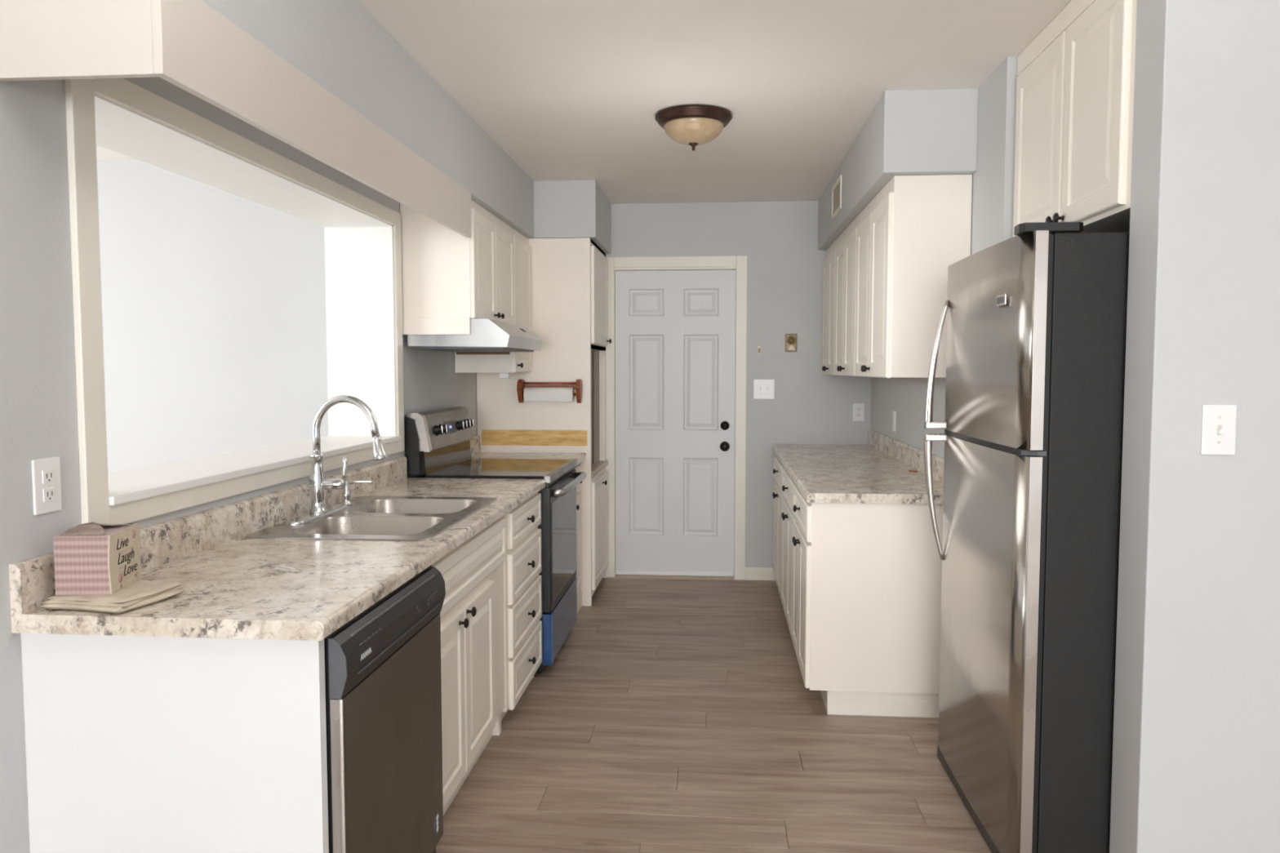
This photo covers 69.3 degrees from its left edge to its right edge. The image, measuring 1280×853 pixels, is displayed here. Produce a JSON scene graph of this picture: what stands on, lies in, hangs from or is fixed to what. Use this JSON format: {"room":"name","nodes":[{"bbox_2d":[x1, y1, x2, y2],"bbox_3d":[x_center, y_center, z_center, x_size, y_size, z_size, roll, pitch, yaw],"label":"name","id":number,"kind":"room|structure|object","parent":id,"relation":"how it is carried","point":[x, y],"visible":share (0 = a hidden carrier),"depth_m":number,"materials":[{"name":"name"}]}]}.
{"room":"kitchen","nodes":[
{"label":"kitchen","id":0,"kind":"room"},
{"bbox_2d":[96,160,328,472],"bbox_3d":[-2.951,-0.150,5.003,3.285,2.500,0.120,0,4,5],"label":"wall","id":1,"kind":"structure","parent":0,"point":[214,317],"depth_m":4.86,"materials":[{"name":"paint"}]},
{"bbox_2d":[0,76,477,852],"bbox_3d":[-1.578,0.163,-0.019,0.290,2.500,12.880,0,4,5],"label":"wall","id":2,"kind":"structure","parent":0,"point":[38,408],"depth_m":1.95,"materials":[{"name":"paint"}]},
{"bbox_2d":[31,457,62,515],"bbox_3d":[-1.262,0.126,1.973,0.009,0.116,0.078,0,4,5],"label":"outlet","id":3,"kind":"object","parent":2,"relation":"attached to","point":[46,473],"visible":1,"depth_m":1.97,"materials":[{"name":"white plastic"}]},
{"bbox_2d":[42,469,54,484],"bbox_3d":[-1.259,0.106,1.972,0.003,0.028,0.034,0,4,5],"label":"receptacle","id":4,"kind":"object","parent":3,"relation":"attached to","point":[48,475],"depth_m":1.97,"materials":[{"name":"white plastic"}]},
{"bbox_2d":[43,487,55,502],"bbox_3d":[-1.259,0.145,1.974,0.003,0.028,0.034,0,4,5],"label":"receptacle","id":5,"kind":"object","parent":3,"relation":"attached to","point":[49,493],"depth_m":1.97,"materials":[{"name":"white plastic"}]},
{"bbox_2d":[13,456,407,613],"bbox_3d":[-1.167,0.257,3.043,0.022,0.102,2.343,0,4,5],"label":"backsplash","id":6,"kind":"structure","parent":2,"relation":"attached to","point":[171,540],"depth_m":2.63,"materials":[{"name":"stone"}]},
{"bbox_2d":[64,78,404,524],"bbox_3d":[-1.310,-0.353,3.117,0.337,1.060,2.117,0,4,5],"label":"window","id":7,"kind":"structure","parent":2,"relation":"in","point":[362,235],"depth_m":2.84,"materials":[{"name":"paint"}]},
{"bbox_2d":[400,199,514,334],"bbox_3d":[-0.860,-0.742,4.565,0.365,0.605,0.841,0,4,5],"label":"upper cabinet","id":8,"kind":"object","parent":2,"relation":"attached to","point":[450,279],"visible":0.91,"depth_m":4.16,"materials":[{"name":"paint"}]},
{"bbox_2d":[407,318,542,351],"bbox_3d":[-0.788,-0.442,4.569,0.470,0.136,0.777,0,4,5],"label":"range hood","id":9,"kind":"object","parent":8,"relation":"attached to","point":[486,335],"visible":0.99,"depth_m":4.20,"materials":[{"name":"metal"}]},
{"bbox_2d":[470,435,480,455],"bbox_3d":[-0.980,0.118,5.271,0.022,0.102,0.484,0,4,5],"label":"backsplash","id":10,"kind":"structure","parent":2,"relation":"attached to","point":[475,444],"depth_m":5.40,"materials":[{"name":"stone"}]},
{"bbox_2d":[454,226,532,373],"bbox_3d":[-0.805,-0.695,5.218,0.364,0.780,0.456,0,4,5],"label":"upper cabinet","id":11,"kind":"object","parent":2,"relation":"attached to","point":[464,362],"visible":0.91,"depth_m":5.03,"materials":[{"name":"paint"}]},
{"bbox_2d":[499,373,510,377],"bbox_3d":[-0.740,-0.280,5.074,0.050,0.030,0.055,0,4,5],"label":"puck","id":12,"kind":"object","parent":11,"relation":"attached to","point":[501,375],"visible":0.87,"depth_m":5.05,"materials":[{"name":"white plastic"}]},
{"bbox_2d":[201,0,611,253],"bbox_3d":[-0.733,-1.175,3.980,0.717,0.328,4.420,0,4,5],"label":"wall","id":13,"kind":"structure","parent":0,"point":[339,45],"depth_m":3.19,"materials":[{"name":"paint"}]},
{"bbox_2d":[0,0,471,237],"bbox_3d":[-1.003,-0.946,2.905,0.358,0.394,2.250,0,4,5],"label":"valance box","id":14,"kind":"object","parent":13,"relation":"attached to","point":[188,45],"visible":1,"depth_m":1.97,"materials":[{"name":"paint"}]},
{"bbox_2d":[96,0,1071,204],"bbox_3d":[-0.810,-1.131,-0.164,8.400,0.100,12.880,0,4,5],"label":"ceiling","id":15,"kind":"structure","parent":0,"point":[569,90],"depth_m":3.37,"materials":[{"name":"paint"}]},
{"bbox_2d":[654,104,732,151],"bbox_3d":[0.230,-1.263,3.984,0.332,0.153,0.332,0,4,5],"label":"ceiling light","id":16,"kind":"object","parent":15,"relation":"attached to","point":[694,125],"visible":1,"depth_m":3.89,"materials":[{"name":"beige glass"}]},
{"bbox_2d":[435,577,991,852],"bbox_3d":[-0.810,1.474,-0.001,8.400,0.120,12.880,0,4,5],"label":"floor","id":17,"kind":"structure","parent":0,"point":[672,715],"depth_m":3.40,"materials":[{"name":"wood"}]},
{"bbox_2d":[20,633,328,852],"bbox_3d":[-0.957,0.856,1.919,0.633,0.875,0.028,0,4,5],"label":"end panel","id":18,"kind":"object","parent":17,"relation":"on","point":[134,744],"visible":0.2,"depth_m":1.89,"materials":[{"name":"paint"}]},
{"bbox_2d":[324,564,445,852],"bbox_3d":[-0.882,0.837,2.281,0.631,0.868,0.688,0,4,5],"label":"dishwasher","id":19,"kind":"object","parent":17,"relation":"on","point":[383,682],"visible":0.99,"depth_m":2.16,"materials":[{"name":"black metal"}]},
{"bbox_2d":[431,516,506,815],"bbox_3d":[-0.834,0.781,3.107,0.641,0.876,0.960,0,4,5],"label":"base cabinet","id":20,"kind":"object","parent":17,"relation":"on","point":[472,618],"visible":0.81,"depth_m":3.03,"materials":[{"name":"paint"}]},
{"bbox_2d":[8,456,545,640],"bbox_3d":[-0.851,0.277,3.030,0.653,0.141,2.374,0,4,5],"label":"countertop","id":21,"kind":"structure","parent":20,"relation":"on","point":[235,587],"depth_m":2.28,"materials":[{"name":"stone"}]},
{"bbox_2d":[40,579,185,613],"bbox_3d":[-1.124,0.359,1.982,0.215,0.025,0.200,1,4,12],"label":"folded towel","id":22,"kind":"object","parent":21,"relation":"on","point":[142,593],"visible":0.73,"depth_m":1.92,"materials":[{"name":"beige fabric"}]},
{"bbox_2d":[53,522,141,595],"bbox_3d":[-1.167,0.276,1.996,0.115,0.142,0.155,0,4,-6],"label":"tissue box","id":23,"kind":"object","parent":22,"relation":"on","point":[92,558],"visible":1,"depth_m":1.93,"materials":[{"name":"pink cardboard"}]},
{"bbox_2d":[278,564,295,569],"bbox_3d":[-0.885,0.351,2.316,0.020,0.005,0.065,-3,5,-44],"label":"tie","id":24,"kind":"object","parent":21,"relation":"on","point":[282,565],"visible":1,"depth_m":2.32,"materials":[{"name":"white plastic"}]},
{"bbox_2d":[284,395,387,524],"bbox_3d":[-0.979,0.098,3.104,0.273,0.405,0.400,0,4,5],"label":"faucet","id":25,"kind":"object","parent":21,"relation":"on","point":[318,484],"visible":1,"depth_m":3.10,"materials":[{"name":"silver metal"}]},
{"bbox_2d":[244,495,497,541],"bbox_3d":[-0.859,0.391,3.148,0.562,0.186,0.894,0,4,5],"label":"sink","id":26,"kind":"object","parent":21,"relation":"in","point":[402,518],"visible":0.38,"depth_m":3.11,"materials":[{"name":"metal"}]},
{"bbox_2d":[341,480,373,505],"bbox_3d":[-1.029,0.239,3.373,0.114,0.089,0.038,-1,4,-18],"label":"soap dispenser","id":27,"kind":"object","parent":26,"relation":"on","point":[346,495],"visible":0.9,"depth_m":3.35,"materials":[{"name":"silver metal"}]},
{"bbox_2d":[404,406,586,673],"bbox_3d":[-0.674,0.519,4.620,0.731,1.210,0.798,0,4,5],"label":"range","id":28,"kind":"object","parent":17,"relation":"on","point":[437,442],"visible":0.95,"depth_m":4.41,"materials":[{"name":"black metal"}]},
{"bbox_2d":[425,458,576,483],"bbox_3d":[-0.661,0.214,4.606,0.580,0.036,0.787,0,4,5],"label":"cooktop","id":29,"kind":"object","parent":28,"relation":"in","point":[553,471],"depth_m":4.49,"materials":[{"name":"glass"}]},
{"bbox_2d":[499,492,542,732],"bbox_3d":[-0.764,0.731,3.914,0.645,0.876,0.657,0,4,5],"label":"base cabinet","id":30,"kind":"object","parent":17,"relation":"on","point":[522,584],"visible":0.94,"depth_m":3.79,"materials":[{"name":"paint"}]},
{"bbox_2d":[476,237,611,605],"bbox_3d":[-0.573,-0.039,5.864,0.728,2.170,0.782,0,4,5],"label":"pantry cabinet","id":31,"kind":"object","parent":17,"relation":"on","point":[569,276],"visible":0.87,"depth_m":5.47,"materials":[{"name":"paint"}]},
{"bbox_2d":[516,379,582,403],"bbox_3d":[-0.524,-0.206,5.396,0.366,0.138,0.123,0,4,5],"label":"paper towel holder","id":32,"kind":"object","parent":31,"relation":"attached to","point":[521,385],"visible":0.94,"depth_m":5.39,"materials":[{"name":"brown wood"}]},
{"bbox_2d":[523,387,574,401],"bbox_3d":[-0.529,-0.187,5.393,0.287,0.080,0.080,0,4,5],"label":"paper towel roll","id":33,"kind":"object","parent":32,"relation":"on","point":[530,394],"visible":1,"depth_m":5.36,"materials":[{"name":"white paper"}]},
{"bbox_2d":[574,464,582,613],"bbox_3d":[-0.657,0.647,5.277,0.651,0.875,0.477,0,4,5],"label":"base cabinet","id":34,"kind":"object","parent":17,"relation":"on","point":[579,519],"visible":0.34,"depth_m":5.37,"materials":[{"name":"paint"}]},
{"bbox_2d":[470,435,586,465],"bbox_3d":[-0.665,0.139,5.246,0.654,0.140,0.487,0,4,5],"label":"countertop","id":35,"kind":"structure","parent":34,"relation":"on","point":[475,444],"depth_m":5.34,"materials":[{"name":"stone"}]},
{"bbox_2d":[772,453,785,601],"bbox_3d":[1.136,0.624,5.629,0.669,0.876,1.048,0,4,5],"label":"base cabinet","id":36,"kind":"object","parent":17,"relation":"on","point":[778,497],"visible":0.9,"depth_m":5.50,"materials":[{"name":"paint"}]},
{"bbox_2d":[781,469,796,639],"bbox_3d":[1.062,0.680,4.745,0.669,0.876,0.730,0,4,5],"label":"base cabinet","id":37,"kind":"object","parent":17,"relation":"on","point":[788,488],"visible":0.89,"depth_m":4.72,"materials":[{"name":"paint"}]},
{"bbox_2d":[791,486,942,717],"bbox_3d":[1.004,0.723,4.056,0.669,0.876,0.654,0,4,5],"label":"base cabinet","id":38,"kind":"object","parent":17,"relation":"on","point":[867,581],"visible":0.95,"depth_m":3.73,"materials":[{"name":"paint"}]},
{"bbox_2d":[771,429,943,504],"bbox_3d":[1.093,0.161,4.897,0.644,0.140,2.449,0,4,5],"label":"countertop","id":39,"kind":"structure","parent":38,"relation":"on","point":[876,472],"depth_m":4.46,"materials":[{"name":"stone"}]},
{"bbox_2d":[924,222,1129,852],"bbox_3d":[1.402,0.339,2.855,0.876,1.790,0.873,0,4,5],"label":"refrigerator","id":40,"kind":"object","parent":17,"relation":"on","point":[1033,424],"visible":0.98,"depth_m":2.48,"materials":[{"name":"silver metal"}]},
{"bbox_2d":[605,200,871,567],"bbox_3d":[0.756,-0.225,6.197,3.325,2.500,0.120,0,4,5],"label":"wall","id":41,"kind":"structure","parent":0,"point":[779,240],"depth_m":6.10,"materials":[{"name":"paint"}]},
{"bbox_2d":[605,255,747,580],"bbox_3d":[0.233,-0.051,6.225,0.952,2.150,0.172,0,4,5],"label":"door","id":42,"kind":"structure","parent":41,"relation":"in","point":[676,356],"depth_m":6.20,"materials":[{"name":"paint"}]},
{"bbox_2d":[756,345,761,354],"bbox_3d":[0.786,-0.504,6.108,0.029,0.058,0.017,0,4,5],"label":"button","id":43,"kind":"object","parent":41,"relation":"attached to","point":[758,347],"visible":1,"depth_m":6.10,"materials":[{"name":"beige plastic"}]},
{"bbox_2d":[745,567,775,580],"bbox_3d":[0.829,0.986,6.199,0.248,0.083,0.014,0,4,5],"label":"baseboard","id":44,"kind":"structure","parent":41,"relation":"attached to","point":[751,573],"depth_m":6.20,"materials":[{"name":"paint"}]},
{"bbox_2d":[753,379,774,399],"bbox_3d":[0.819,-0.246,6.121,0.136,0.130,0.018,0,4,5],"label":"light switch","id":45,"kind":"object","parent":41,"relation":"attached to","point":[762,388],"visible":1,"depth_m":6.12,"materials":[{"name":"white plastic"}]},
{"bbox_2d":[785,333,797,351],"bbox_3d":[0.994,-0.550,6.087,0.078,0.118,0.018,0,4,5],"label":"thermostat","id":46,"kind":"object","parent":41,"relation":"attached to","point":[791,340],"visible":1,"depth_m":6.09,"materials":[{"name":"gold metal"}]},
{"bbox_2d":[852,403,864,421],"bbox_3d":[1.435,-0.095,6.083,0.074,0.116,0.009,0,4,5],"label":"outlet","id":47,"kind":"object","parent":41,"relation":"attached to","point":[858,408],"visible":1,"depth_m":6.08,"materials":[{"name":"white plastic"}]},
{"bbox_2d":[855,413,861,417],"bbox_3d":[1.434,-0.075,6.082,0.034,0.028,0.003,0,4,5],"label":"receptacle","id":48,"kind":"object","parent":47,"relation":"attached to","point":[857,415],"depth_m":6.08,"materials":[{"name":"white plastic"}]},
{"bbox_2d":[856,407,861,411],"bbox_3d":[1.434,-0.114,6.079,0.034,0.028,0.003,0,4,5],"label":"receptacle","id":49,"kind":"object","parent":47,"relation":"attached to","point":[858,409],"depth_m":6.08,"materials":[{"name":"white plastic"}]},
{"bbox_2d":[817,88,978,250],"bbox_3d":[1.237,-1.232,4.822,0.358,0.318,2.410,0,4,5],"label":"soffit","id":50,"kind":"structure","parent":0,"point":[928,131],"depth_m":3.63,"materials":[{"name":"paint"}]},
{"bbox_2d":[831,174,841,219],"bbox_3d":[1.074,-1.249,5.066,0.007,0.175,0.370,0,4,5],"label":"air vent","id":51,"kind":"object","parent":50,"relation":"in","point":[837,188],"visible":1,"depth_m":5.06,"materials":[{"name":"metal"}]},
{"bbox_2d":[871,56,1017,457],"bbox_3d":[1.806,-0.099,4.181,0.895,2.500,3.730,0,4,5],"label":"wall","id":52,"kind":"structure","parent":0,"point":[993,180],"depth_m":3.52,"materials":[{"name":"paint"}]},
{"bbox_2d":[821,236,839,375],"bbox_3d":[1.310,-0.723,5.719,0.351,0.806,0.667,0,4,5],"label":"upper cabinet","id":53,"kind":"object","parent":52,"relation":"attached to","point":[829,262],"visible":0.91,"depth_m":5.69,"materials":[{"name":"paint"}]},
{"bbox_2d":[834,213,860,376],"bbox_3d":[1.248,-0.677,4.985,0.351,0.806,0.807,0,4,5],"label":"upper cabinet","id":54,"kind":"object","parent":52,"relation":"attached to","point":[846,251],"visible":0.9,"depth_m":4.94,"materials":[{"name":"paint"}]},
{"bbox_2d":[892,410,896,431],"bbox_3d":[1.443,-0.032,5.266,0.009,0.116,0.074,0,4,5],"label":"outlet","id":55,"kind":"object","parent":52,"relation":"attached to","point":[894,412],"visible":1,"depth_m":5.25,"materials":[{"name":"white plastic"}]},
{"bbox_2d":[866,429,943,483],"bbox_3d":[1.403,0.143,4.872,0.022,0.102,2.444,0,4,5],"label":"backsplash","id":56,"kind":"structure","parent":52,"relation":"attached to","point":[912,455],"depth_m":4.87,"materials":[{"name":"stone"}]},
{"bbox_2d":[854,174,972,377],"bbox_3d":[1.178,-0.625,4.147,0.351,0.806,0.877,0,4,5],"label":"upper cabinet","id":57,"kind":"object","parent":52,"relation":"attached to","point":[915,228],"visible":0.96,"depth_m":3.72,"materials":[{"name":"paint"}]},
{"bbox_2d":[1013,0,1137,236],"bbox_3d":[1.591,-0.923,2.774,0.699,0.676,0.913,0,4,5],"label":"upper cabinet","id":58,"kind":"object","parent":52,"relation":"attached to","point":[1075,81],"visible":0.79,"depth_m":2.67,"materials":[{"name":"paint"}]},
{"bbox_2d":[1109,0,1279,852],"bbox_3d":[2.415,0.023,2.220,2.355,2.500,0.160,0,4,5],"label":"wall","id":59,"kind":"structure","parent":0,"point":[1196,764],"depth_m":2.24,"materials":[{"name":"paint"}]},
{"bbox_2d":[1200,404,1236,454],"bbox_3d":[1.387,0.009,2.215,0.077,0.120,0.018,0,4,5],"label":"light switch","id":60,"kind":"object","parent":59,"relation":"attached to","point":[1218,421],"visible":1,"depth_m":2.22,"materials":[{"name":"white plastic"}]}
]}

